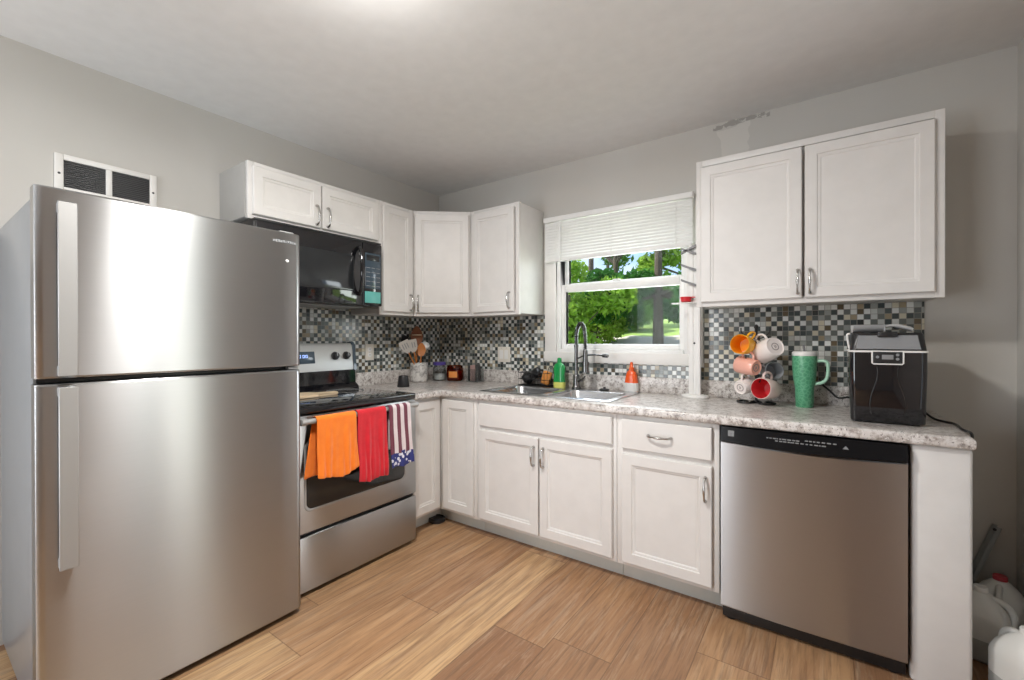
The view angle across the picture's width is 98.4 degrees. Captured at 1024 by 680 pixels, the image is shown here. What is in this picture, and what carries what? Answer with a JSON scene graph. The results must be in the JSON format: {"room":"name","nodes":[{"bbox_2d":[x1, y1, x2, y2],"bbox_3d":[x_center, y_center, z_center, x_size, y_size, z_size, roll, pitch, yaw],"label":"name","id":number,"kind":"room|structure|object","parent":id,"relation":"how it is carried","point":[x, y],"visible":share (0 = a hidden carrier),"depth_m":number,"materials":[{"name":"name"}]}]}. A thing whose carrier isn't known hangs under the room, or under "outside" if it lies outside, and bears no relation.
{"room":"kitchen","nodes":[
{"label":"kitchen","id":0,"kind":"room"},
{"bbox_2d":[0,35,438,644],"bbox_3d":[-1.893,0.000,2.091,0.150,2.430,4.200,0,0,35],"label":"wall","id":1,"kind":"structure","parent":0,"point":[50,103],"depth_m":2.08,"materials":[{"name":"grey paint"}]},
{"bbox_2d":[54,152,156,206],"bbox_3d":[-1.843,-0.717,2.019,0.012,0.165,0.352,0,0,35],"label":"air vent","id":2,"kind":"object","parent":1,"relation":"in","point":[72,173],"visible":0.86,"depth_m":2.00,"materials":[{"name":"white metal"}]},
{"bbox_2d":[220,160,378,242],"bbox_3d":[-1.201,-0.761,2.616,0.372,0.290,0.805,0,0,35],"label":"upper cabinet","id":3,"kind":"object","parent":1,"relation":"attached to","point":[249,189],"visible":0.93,"depth_m":2.40,"materials":[{"name":"white paint"}]},
{"bbox_2d":[239,217,381,309],"bbox_3d":[-1.181,-0.406,2.590,0.432,0.412,0.760,0,0,35],"label":"microwave","id":4,"kind":"object","parent":3,"relation":"attached to","point":[336,271],"visible":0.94,"depth_m":2.55,"materials":[{"name":"black plastic"},{"name":"dark glass"},{"name":"teal plastic"}]},
{"bbox_2d":[299,307,439,380],"bbox_3d":[-1.094,0.060,3.082,0.008,0.580,1.660,0,0,35],"label":"tile backsplash","id":5,"kind":"structure","parent":1,"relation":"attached to","point":[316,325],"depth_m":3.19,"materials":[{"name":"tile"}]},
{"bbox_2d":[365,344,373,359],"bbox_3d":[-1.022,0.087,3.170,0.008,0.116,0.071,0,0,35],"label":"wall plate","id":6,"kind":"object","parent":5,"relation":"attached to","point":[369,348],"visible":1,"depth_m":3.17,"materials":[{"name":"white plastic"}]},
{"bbox_2d":[351,200,413,315],"bbox_3d":[-0.884,-0.538,3.064,0.372,0.741,0.292,0,0,35],"label":"upper cabinet","id":7,"kind":"object","parent":1,"relation":"attached to","point":[395,222],"visible":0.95,"depth_m":2.98,"materials":[{"name":"white paint"}]},
{"bbox_2d":[0,518,987,679],"bbox_3d":[-0.471,1.276,1.089,3.630,0.120,4.500,0,0,35],"label":"floor","id":8,"kind":"structure","parent":0,"point":[456,600],"depth_m":1.82,"materials":[{"name":"wood"}]},
{"bbox_2d":[0,184,300,679],"bbox_3d":[-1.460,0.369,1.839,0.788,1.692,0.810,0,0,35],"label":"refrigerator","id":9,"kind":"object","parent":8,"relation":"on","point":[150,355],"visible":1,"depth_m":1.54,"materials":[{"name":"grey metal"}]},
{"bbox_2d":[298,342,418,594],"bbox_3d":[-1.030,0.613,2.506,0.718,1.197,0.754,0,0,35],"label":"range","id":10,"kind":"object","parent":8,"relation":"on","point":[346,523],"visible":0.55,"depth_m":2.35,"materials":[{"name":"grey metal"}]},
{"bbox_2d":[300,391,337,398],"bbox_3d":[-1.145,0.306,2.445,0.360,0.016,0.180,0,0,-45],"label":"cutting board","id":11,"kind":"object","parent":10,"relation":"on","point":[303,395],"visible":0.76,"depth_m":2.46,"materials":[{"name":"brown wood"}]},
{"bbox_2d":[304,410,359,479],"bbox_3d":[-0.863,0.509,2.128,0.071,0.305,0.256,0,0,35],"label":"hand towel","id":12,"kind":"object","parent":10,"relation":"hanging from","point":[333,447],"visible":1,"depth_m":2.11,"materials":[{"name":"orange fabric"}]},
{"bbox_2d":[300,387,414,415],"bbox_3d":[-1.034,0.333,2.505,0.623,0.037,0.730,0,0,35],"label":"cooktop","id":13,"kind":"object","parent":10,"relation":"in","point":[347,398],"depth_m":2.40,"materials":[{"name":"black glass"}]},
{"bbox_2d":[354,406,388,481],"bbox_3d":[-0.734,0.541,2.308,0.071,0.371,0.183,0,0,35],"label":"hand towel","id":14,"kind":"object","parent":10,"relation":"hanging from","point":[372,443],"visible":0.93,"depth_m":2.29,"materials":[{"name":"red fabric"}]},
{"bbox_2d":[385,402,413,468],"bbox_3d":[-0.627,0.527,2.463,0.065,0.346,0.162,0,0,35],"label":"hand towel","id":15,"kind":"object","parent":10,"relation":"hanging from","point":[399,428],"visible":0.95,"depth_m":2.44,"materials":[{"name":"multicoloured fabric"}]},
{"bbox_2d":[428,514,444,523],"bbox_3d":[-0.501,1.195,2.949,0.112,0.028,0.112,0,0,35],"label":"puck","id":16,"kind":"object","parent":8,"relation":"on","point":[438,518],"visible":1,"depth_m":2.92,"materials":[{"name":"black plastic"}]},
{"bbox_2d":[412,396,485,530],"bbox_3d":[-0.491,0.787,3.116,0.894,0.842,0.852,0,0,35],"label":"base cabinet","id":17,"kind":"object","parent":8,"relation":"on","point":[445,427],"visible":0.47,"depth_m":2.81,"materials":[{"name":"white paint"}]},
{"bbox_2d":[355,367,976,449],"bbox_3d":[0.386,0.297,2.509,3.085,0.137,0.883,0,0,35],"label":"countertop","id":18,"kind":"structure","parent":17,"relation":"on","point":[661,398],"depth_m":2.22,"materials":[{"name":"stone"}]},
{"bbox_2d":[397,375,408,387],"bbox_3d":[-0.751,0.285,3.054,0.083,0.078,0.083,0,0,35],"label":"cup","id":19,"kind":"object","parent":18,"relation":"on","point":[403,381],"visible":1,"depth_m":3.02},
{"bbox_2d":[410,362,427,381],"bbox_3d":[-0.724,0.249,3.439,0.136,0.147,0.136,0,0,35],"label":"utensil crock","id":20,"kind":"object","parent":18,"relation":"on","point":[418,372],"visible":0.99,"depth_m":3.38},
{"bbox_2d":[399,339,414,364],"bbox_3d":[-0.755,0.150,3.348,0.051,0.314,0.234,0,0,34],"label":"spatula","id":21,"kind":"object","parent":20,"relation":"in","point":[404,345],"visible":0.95,"depth_m":3.29,"materials":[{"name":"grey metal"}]},
{"bbox_2d":[401,335,412,362],"bbox_3d":[-0.784,0.133,3.414,0.143,0.344,0.028,0,0,-35],"label":"serving spoon","id":22,"kind":"object","parent":20,"relation":"in","point":[404,337],"visible":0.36,"depth_m":3.38,"materials":[{"name":"black plastic"}]},
{"bbox_2d":[401,335,409,341],"bbox_3d":[-0.817,0.009,3.393,0.068,0.100,0.015,-19,13,-13],"label":"bowl","id":23,"kind":"object","parent":22,"relation":"on","point":[404,337],"depth_m":3.38,"materials":[{"name":"plastic"}]},
{"bbox_2d":[408,339,416,362],"bbox_3d":[-0.730,0.148,3.380,0.066,0.316,0.193,0,0,21],"label":"spatula","id":24,"kind":"object","parent":20,"relation":"in","point":[413,342],"visible":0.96,"depth_m":3.33,"materials":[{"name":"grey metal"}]},
{"bbox_2d":[411,326,422,359],"bbox_3d":[-0.736,0.098,3.412,0.085,0.410,0.041,0,0,10],"label":"wooden spoon","id":25,"kind":"object","parent":20,"relation":"in","point":[416,333],"visible":0.78,"depth_m":3.41,"materials":[{"name":"orange wood"}]},
{"bbox_2d":[411,326,422,345],"bbox_3d":[-0.736,-0.033,3.416,0.092,0.150,0.015,1,3,-12],"label":"bowl","id":26,"kind":"object","parent":25,"relation":"on","point":[416,333],"depth_m":3.42,"materials":[{"name":"brown wood"}]},
{"bbox_2d":[417,343,425,362],"bbox_3d":[-0.703,0.163,3.424,0.068,0.280,0.018,0,0,-11],"label":"wooden spoon","id":27,"kind":"object","parent":20,"relation":"in","point":[421,349],"visible":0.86,"depth_m":3.42,"materials":[{"name":"orange wood"}]},
{"bbox_2d":[417,343,425,355],"bbox_3d":[-0.703,0.073,3.425,0.068,0.100,0.015,3,0,-11],"label":"bowl","id":28,"kind":"object","parent":27,"relation":"on","point":[421,349],"depth_m":3.42,"materials":[{"name":"orange wood"}]},
{"bbox_2d":[421,342,429,360],"bbox_3d":[-0.708,0.159,3.464,0.121,0.292,0.062,0,0,-26],"label":"ladle","id":29,"kind":"object","parent":20,"relation":"in","point":[426,344],"visible":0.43,"depth_m":3.49,"materials":[{"name":"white plastic"}]},
{"bbox_2d":[422,342,429,349],"bbox_3d":[-0.686,0.045,3.477,0.072,0.069,0.057,15,-16,-10],"label":"cup","id":30,"kind":"object","parent":29,"relation":"on","point":[426,344],"depth_m":3.49,"materials":[{"name":"white plastic"}]},
{"bbox_2d":[433,362,445,379],"bbox_3d":[-0.578,0.249,3.532,0.110,0.147,0.110,0,0,35],"label":"glass jar","id":31,"kind":"object","parent":18,"relation":"on","point":[437,376],"visible":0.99,"depth_m":3.49,"materials":[{"name":"clear glass"}]},
{"bbox_2d":[446,365,462,380],"bbox_3d":[-0.452,0.261,3.490,0.132,0.122,0.134,0,0,35],"label":"candle jar","id":32,"kind":"object","parent":18,"relation":"on","point":[454,372],"visible":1,"depth_m":3.44,"materials":[{"name":"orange glass"}]},
{"bbox_2d":[468,364,479,380],"bbox_3d":[-0.288,0.254,3.406,0.120,0.135,0.070,0,0,35],"label":"napkin holder","id":33,"kind":"object","parent":18,"relation":"on","point":[473,370],"visible":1,"depth_m":3.39,"materials":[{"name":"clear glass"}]},
{"bbox_2d":[480,384,640,402],"bbox_3d":[0.287,0.407,2.730,0.866,0.180,0.484,0,0,35],"label":"sink","id":34,"kind":"object","parent":18,"relation":"in","point":[586,394],"visible":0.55,"depth_m":2.76,"materials":[{"name":"silver metal"}]},
{"bbox_2d":[518,364,553,386],"bbox_3d":[0.169,0.248,3.082,0.246,0.148,0.110,0,0,35],"label":"sink caddy","id":35,"kind":"object","parent":34,"relation":"on","point":[525,371],"visible":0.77,"depth_m":3.07,"materials":[{"name":"black metal"}]},
{"bbox_2d":[521,372,533,383],"bbox_3d":[0.114,0.268,3.123,0.091,0.089,0.090,0,0,35],"label":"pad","id":36,"kind":"object","parent":35,"relation":"in","point":[523,377],"visible":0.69,"depth_m":3.09,"materials":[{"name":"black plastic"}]},
{"bbox_2d":[530,367,550,382],"bbox_3d":[0.200,0.247,3.070,0.149,0.124,0.090,0,0,22],"label":"dish brush","id":37,"kind":"object","parent":35,"relation":"in","point":[537,369],"visible":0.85,"depth_m":3.05,"materials":[{"name":"black plastic"}]},
{"bbox_2d":[541,370,551,384],"bbox_3d":[0.237,0.260,3.034,0.081,0.101,0.036,0,0,27],"label":"sponge","id":38,"kind":"object","parent":35,"relation":"in","point":[544,376],"visible":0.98,"depth_m":3.02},
{"bbox_2d":[553,358,565,387],"bbox_3d":[0.318,0.220,2.958,0.086,0.204,0.052,0,0,35],"label":"dish soap bottle","id":39,"kind":"object","parent":34,"relation":"on","point":[559,381],"visible":0.96,"depth_m":2.94,"materials":[{"name":"green plastic"}]},
{"bbox_2d":[572,322,608,388],"bbox_3d":[0.481,0.098,2.807,0.259,0.435,0.093,0,0,44],"label":"kitchen faucet","id":40,"kind":"object","parent":18,"relation":"on","point":[585,364],"visible":1,"depth_m":2.85,"materials":[{"name":"metal"}]},
{"bbox_2d":[625,362,638,391],"bbox_3d":[0.740,0.229,2.733,0.084,0.186,0.055,0,0,35],"label":"hand soap bottle","id":41,"kind":"object","parent":18,"relation":"on","point":[631,380],"visible":0.92,"depth_m":2.71,"materials":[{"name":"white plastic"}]},
{"bbox_2d":[671,244,708,398],"bbox_3d":[1.005,-0.103,2.481,0.188,0.851,0.098,0,0,35],"label":"stand","id":42,"kind":"object","parent":18,"relation":"on","point":[694,312],"visible":0.88,"depth_m":2.46,"materials":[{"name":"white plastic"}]},
{"bbox_2d":[671,302,695,304],"bbox_3d":[0.970,-0.206,2.469,0.145,0.007,0.038,0,0,35],"label":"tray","id":43,"kind":"object","parent":42,"relation":"on","point":[690,303],"depth_m":2.46,"materials":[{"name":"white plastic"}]},
{"bbox_2d":[680,297,694,301],"bbox_3d":[0.978,-0.225,2.461,0.082,0.030,0.064,0,0,35],"label":"measuring cup","id":44,"kind":"object","parent":42,"relation":"on","point":[682,299],"visible":0.93,"depth_m":2.44,"materials":[{"name":"red plastic"}]},
{"bbox_2d":[737,324,775,404],"bbox_3d":[1.235,0.121,2.238,0.179,0.401,0.143,0,0,35],"label":"mug tree","id":45,"kind":"object","parent":18,"relation":"on","point":[756,400],"visible":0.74,"depth_m":2.24,"materials":[{"name":"black metal"}]},
{"bbox_2d":[730,331,755,353],"bbox_3d":[1.163,0.014,2.213,0.096,0.116,0.099,0,0,-33],"label":"coffee mug","id":46,"kind":"object","parent":45,"relation":"hanging from","point":[739,343],"visible":1,"depth_m":2.23,"materials":[{"name":"yellow ceramic"}]},
{"bbox_2d":[734,374,754,393],"bbox_3d":[1.194,0.217,2.260,0.100,0.120,0.084,0,0,-26],"label":"coffee mug","id":47,"kind":"object","parent":45,"relation":"hanging from","point":[743,385],"visible":0.78,"depth_m":2.23,"materials":[{"name":"white ceramic"}]},
{"bbox_2d":[733,350,761,374],"bbox_3d":[1.181,0.113,2.213,0.088,0.122,0.109,0,0,-23],"label":"coffee mug","id":48,"kind":"object","parent":45,"relation":"hanging from","point":[749,366],"visible":0.93,"depth_m":2.18,"materials":[{"name":"pink ceramic"}]},
{"bbox_2d":[751,371,781,398],"bbox_3d":[1.248,0.221,2.163,0.109,0.138,0.104,0,0,-28],"label":"coffee mug","id":49,"kind":"object","parent":45,"relation":"hanging from","point":[770,388],"visible":1,"depth_m":2.17,"materials":[{"name":"white ceramic"}]},
{"bbox_2d":[753,333,783,362],"bbox_3d":[1.260,0.042,2.171,0.110,0.149,0.132,0,0,-7],"label":"coffee mug","id":50,"kind":"object","parent":45,"relation":"hanging from","point":[766,350],"visible":0.96,"depth_m":2.13,"materials":[{"name":"white ceramic"}]},
{"bbox_2d":[760,362,783,378],"bbox_3d":[1.292,0.153,2.227,0.113,0.091,0.090,0,0,4],"label":"coffee mug","id":51,"kind":"object","parent":45,"relation":"hanging from","point":[775,368],"visible":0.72,"depth_m":2.22,"materials":[{"name":"grey ceramic"}]},
{"bbox_2d":[792,345,829,407],"bbox_3d":[1.419,0.173,2.116,0.105,0.301,0.142,0,0,-18],"label":"tumbler","id":52,"kind":"object","parent":18,"relation":"on","point":[804,363],"visible":1,"depth_m":2.10,"materials":[{"name":"green plastic"}]},
{"bbox_2d":[846,332,928,425],"bbox_3d":[1.523,0.146,1.819,0.244,0.356,0.322,0,0,35],"label":"ice maker","id":53,"kind":"object","parent":18,"relation":"on","point":[887,372],"visible":1,"depth_m":1.69,"materials":[{"name":"black plastic"}]},
{"bbox_2d":[818,378,846,398],"bbox_3d":[1.526,0.232,2.093,0.025,0.082,0.230,0,0,8],"label":"power cord","id":54,"kind":"object","parent":53,"relation":"attached to","point":[819,379],"visible":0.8,"depth_m":2.11,"materials":[{"name":"black plastic"}]},
{"bbox_2d":[850,324,913,332],"bbox_3d":[1.509,-0.048,1.801,0.197,0.036,0.068,0,0,27],"label":"ice scoop","id":55,"kind":"object","parent":53,"relation":"on","point":[854,328],"visible":0.98,"depth_m":1.79,"materials":[{"name":"silver plastic"}]},
{"bbox_2d":[850,324,884,332],"bbox_3d":[1.467,-0.046,1.823,0.102,0.033,0.068,0,0,27],"label":"bowl","id":56,"kind":"object","parent":55,"relation":"on","point":[854,328],"depth_m":1.80,"materials":[{"name":"silver plastic"}]},
{"bbox_2d":[926,412,973,438],"bbox_3d":[1.702,0.392,1.774,0.121,0.243,0.506,0,0,35],"label":"power cord","id":57,"kind":"object","parent":53,"relation":"attached to","point":[927,414],"visible":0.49,"depth_m":1.67,"materials":[{"name":"black plastic"}]},
{"bbox_2d":[477,400,622,574],"bbox_3d":[0.306,0.787,2.683,0.905,0.842,0.638,0,0,35],"label":"base cabinet","id":58,"kind":"object","parent":8,"relation":"on","point":[547,476],"visible":0.93,"depth_m":2.42,"materials":[{"name":"white paint"}]},
{"bbox_2d":[617,414,722,606],"bbox_3d":[0.869,0.788,2.284,0.470,0.842,0.638,0,0,35],"label":"base cabinet","id":59,"kind":"object","parent":8,"relation":"on","point":[669,471],"visible":0.88,"depth_m":2.05,"materials":[{"name":"white paint"}]},
{"bbox_2d":[720,425,907,674],"bbox_3d":[1.318,0.790,1.971,0.604,0.838,0.630,0,0,35],"label":"dishwasher","id":60,"kind":"object","parent":8,"relation":"on","point":[814,527],"visible":0.96,"depth_m":1.70,"materials":[{"name":"grey metal"}]},
{"bbox_2d":[907,444,972,679],"bbox_3d":[1.657,0.788,1.774,0.158,0.842,0.617,0,0,35],"label":"end panel","id":61,"kind":"object","parent":8,"relation":"on","point":[940,479],"visible":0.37,"depth_m":1.52,"materials":[{"name":"white paint"}]},
{"bbox_2d":[972,524,1001,586],"bbox_3d":[1.969,0.995,1.883,0.161,0.435,0.043,0,0,27],"label":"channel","id":62,"kind":"object","parent":8,"relation":"on","point":[994,531],"visible":0.56,"depth_m":1.86,"materials":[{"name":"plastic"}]},
{"bbox_2d":[972,583,1018,664],"bbox_3d":[1.815,1.078,1.690,0.148,0.261,0.163,0,0,-35],"label":"milk jug","id":63,"kind":"object","parent":8,"relation":"on","point":[990,613],"visible":0.59,"depth_m":1.65,"materials":[{"name":"white plastic"}]},
{"bbox_2d":[979,573,1023,629],"bbox_3d":[1.952,1.078,1.767,0.163,0.261,0.148,0,0,-40],"label":"milk jug","id":64,"kind":"object","parent":8,"relation":"on","point":[999,586],"visible":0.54,"depth_m":1.73,"materials":[{"name":"white plastic"}]},
{"bbox_2d":[988,625,1023,679],"bbox_3d":[1.699,1.079,1.465,0.148,0.261,0.163,0,0,5],"label":"milk jug","id":65,"kind":"object","parent":8,"relation":"on","point":[1006,650],"visible":1,"depth_m":1.46,"materials":[{"name":"white plastic"}]},
{"bbox_2d":[0,0,1023,195],"bbox_3d":[-0.476,-1.314,1.080,3.630,0.200,4.500,0,0,35],"label":"ceiling","id":66,"kind":"structure","parent":0,"point":[437,97],"depth_m":1.92,"materials":[{"name":"paint"}]},
{"bbox_2d":[439,45,1017,587],"bbox_3d":[0.784,-0.008,2.860,3.630,2.430,0.150,0,0,35],"label":"wall","id":67,"kind":"structure","parent":0,"point":[970,333],"depth_m":1.93,"materials":[{"name":"grey paint"}]},
{"bbox_2d":[389,211,492,318],"bbox_3d":[-0.538,-0.540,3.336,0.622,0.741,0.596,0,0,35],"label":"upper cabinet","id":68,"kind":"object","parent":67,"relation":"attached to","point":[441,240],"visible":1,"depth_m":3.12,"materials":[{"name":"white paint"}]},
{"bbox_2d":[471,202,543,316],"bbox_3d":[-0.049,-0.540,3.127,0.418,0.741,0.372,0,0,35],"label":"upper cabinet","id":69,"kind":"object","parent":67,"relation":"attached to","point":[507,240],"visible":1,"depth_m":3.01,"materials":[{"name":"white paint"}]},
{"bbox_2d":[544,192,703,366],"bbox_3d":[0.702,-0.353,2.890,1.060,1.009,0.152,0,0,35],"label":"window","id":70,"kind":"structure","parent":67,"relation":"in","point":[556,336],"depth_m":2.86,"materials":[{"name":"white paint"}]},
{"bbox_2d":[543,191,693,325],"bbox_3d":[0.630,-0.470,2.806,0.990,0.754,0.056,0,0,35],"label":"mini blind","id":71,"kind":"object","parent":70,"relation":"attached to","point":[660,223],"visible":1,"depth_m":2.77,"materials":[{"name":"white plastic"}]},
{"bbox_2d":[439,301,923,386],"bbox_3d":[0.625,0.082,2.876,3.037,0.530,0.008,0,0,35],"label":"tile backsplash","id":72,"kind":"structure","parent":67,"relation":"attached to","point":[823,329],"depth_m":2.47,"materials":[{"name":"tile"}]},
{"bbox_2d":[498,347,509,361],"bbox_3d":[-0.061,0.110,3.351,0.117,0.116,0.009,0,0,35],"label":"wall plate","id":73,"kind":"object","parent":72,"relation":"attached to","point":[503,352],"visible":1,"depth_m":3.35,"materials":[{"name":"white plastic"}]},
{"bbox_2d":[696,108,944,308],"bbox_3d":[1.396,-0.539,2.103,0.923,0.741,0.372,0,0,35],"label":"upper cabinet","id":74,"kind":"object","parent":67,"relation":"attached to","point":[854,215],"visible":1,"depth_m":1.94,"materials":[{"name":"white paint"}]},
{"bbox_2d":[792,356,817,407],"bbox_3d":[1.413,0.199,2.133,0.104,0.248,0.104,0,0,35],"label":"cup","id":75,"kind":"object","parent":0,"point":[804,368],"depth_m":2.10,"materials":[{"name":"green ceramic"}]},
{"bbox_2d":[1016,36,1023,595],"bbox_3d":[0.946,0.001,0.079,0.150,2.430,4.200,0,0,35],"label":"wall","id":76,"kind":"structure","parent":0,"point":[1020,90],"depth_m":1.80,"materials":[{"name":"grey paint"}]},
{"label":"outside","id":77,"kind":"structure","parent":0,"visible":0},
{"bbox_2d":[575,319,679,343],"bbox_3d":[14.027,-0.280,19.243,66.000,3.540,41.800,0,0,35],"label":"lawn","id":78,"kind":"structure","parent":77,"point":[671,331],"depth_m":11.37,"materials":[{"name":"green plant"}]},
{"bbox_2d":[568,260,638,343],"bbox_3d":[1.323,-0.539,9.617,2.695,2.665,1.667,0,0,-2],"label":"bush","id":79,"kind":"object","parent":78,"relation":"on","point":[579,310],"visible":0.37,"depth_m":9.25,"materials":[{"name":"green plant"}]},
{"bbox_2d":[586,315,631,343],"bbox_3d":[2.094,-0.260,10.852,1.765,1.117,1.352,0,0,35],"label":"bush","id":80,"kind":"object","parent":78,"relation":"on","point":[607,332],"visible":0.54,"depth_m":10.65,"materials":[{"name":"green plant"}]},
{"bbox_2d":[601,254,633,272],"bbox_3d":[3.767,-3.993,17.270,6.922,7.209,3.580,0,0,21],"label":"tree","id":81,"kind":"object","parent":78,"relation":"on","point":[616,261],"visible":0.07,"depth_m":17.85,"materials":[{"name":"green plant"}]},
{"bbox_2d":[571,258,673,330],"bbox_3d":[2.454,-1.903,13.607,4.858,3.681,3.242,0,0,35],"label":"tree","id":82,"kind":"object","parent":78,"relation":"on","point":[648,311],"visible":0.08,"depth_m":12.39,"materials":[{"name":"green plant"}]},
{"bbox_2d":[580,250,680,343],"bbox_3d":[3.485,-1.277,9.928,3.851,3.102,2.555,0,0,35],"label":"tree","id":83,"kind":"object","parent":78,"relation":"on","point":[646,293],"visible":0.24,"depth_m":9.80,"materials":[{"name":"green plant"}]},
{"bbox_2d":[635,248,680,273],"bbox_3d":[5.004,-2.982,15.158,3.632,5.354,2.872,0,0,35],"label":"tree","id":84,"kind":"object","parent":78,"relation":"on","point":[673,257],"visible":0.13,"depth_m":14.77,"materials":[{"name":"green plant"}]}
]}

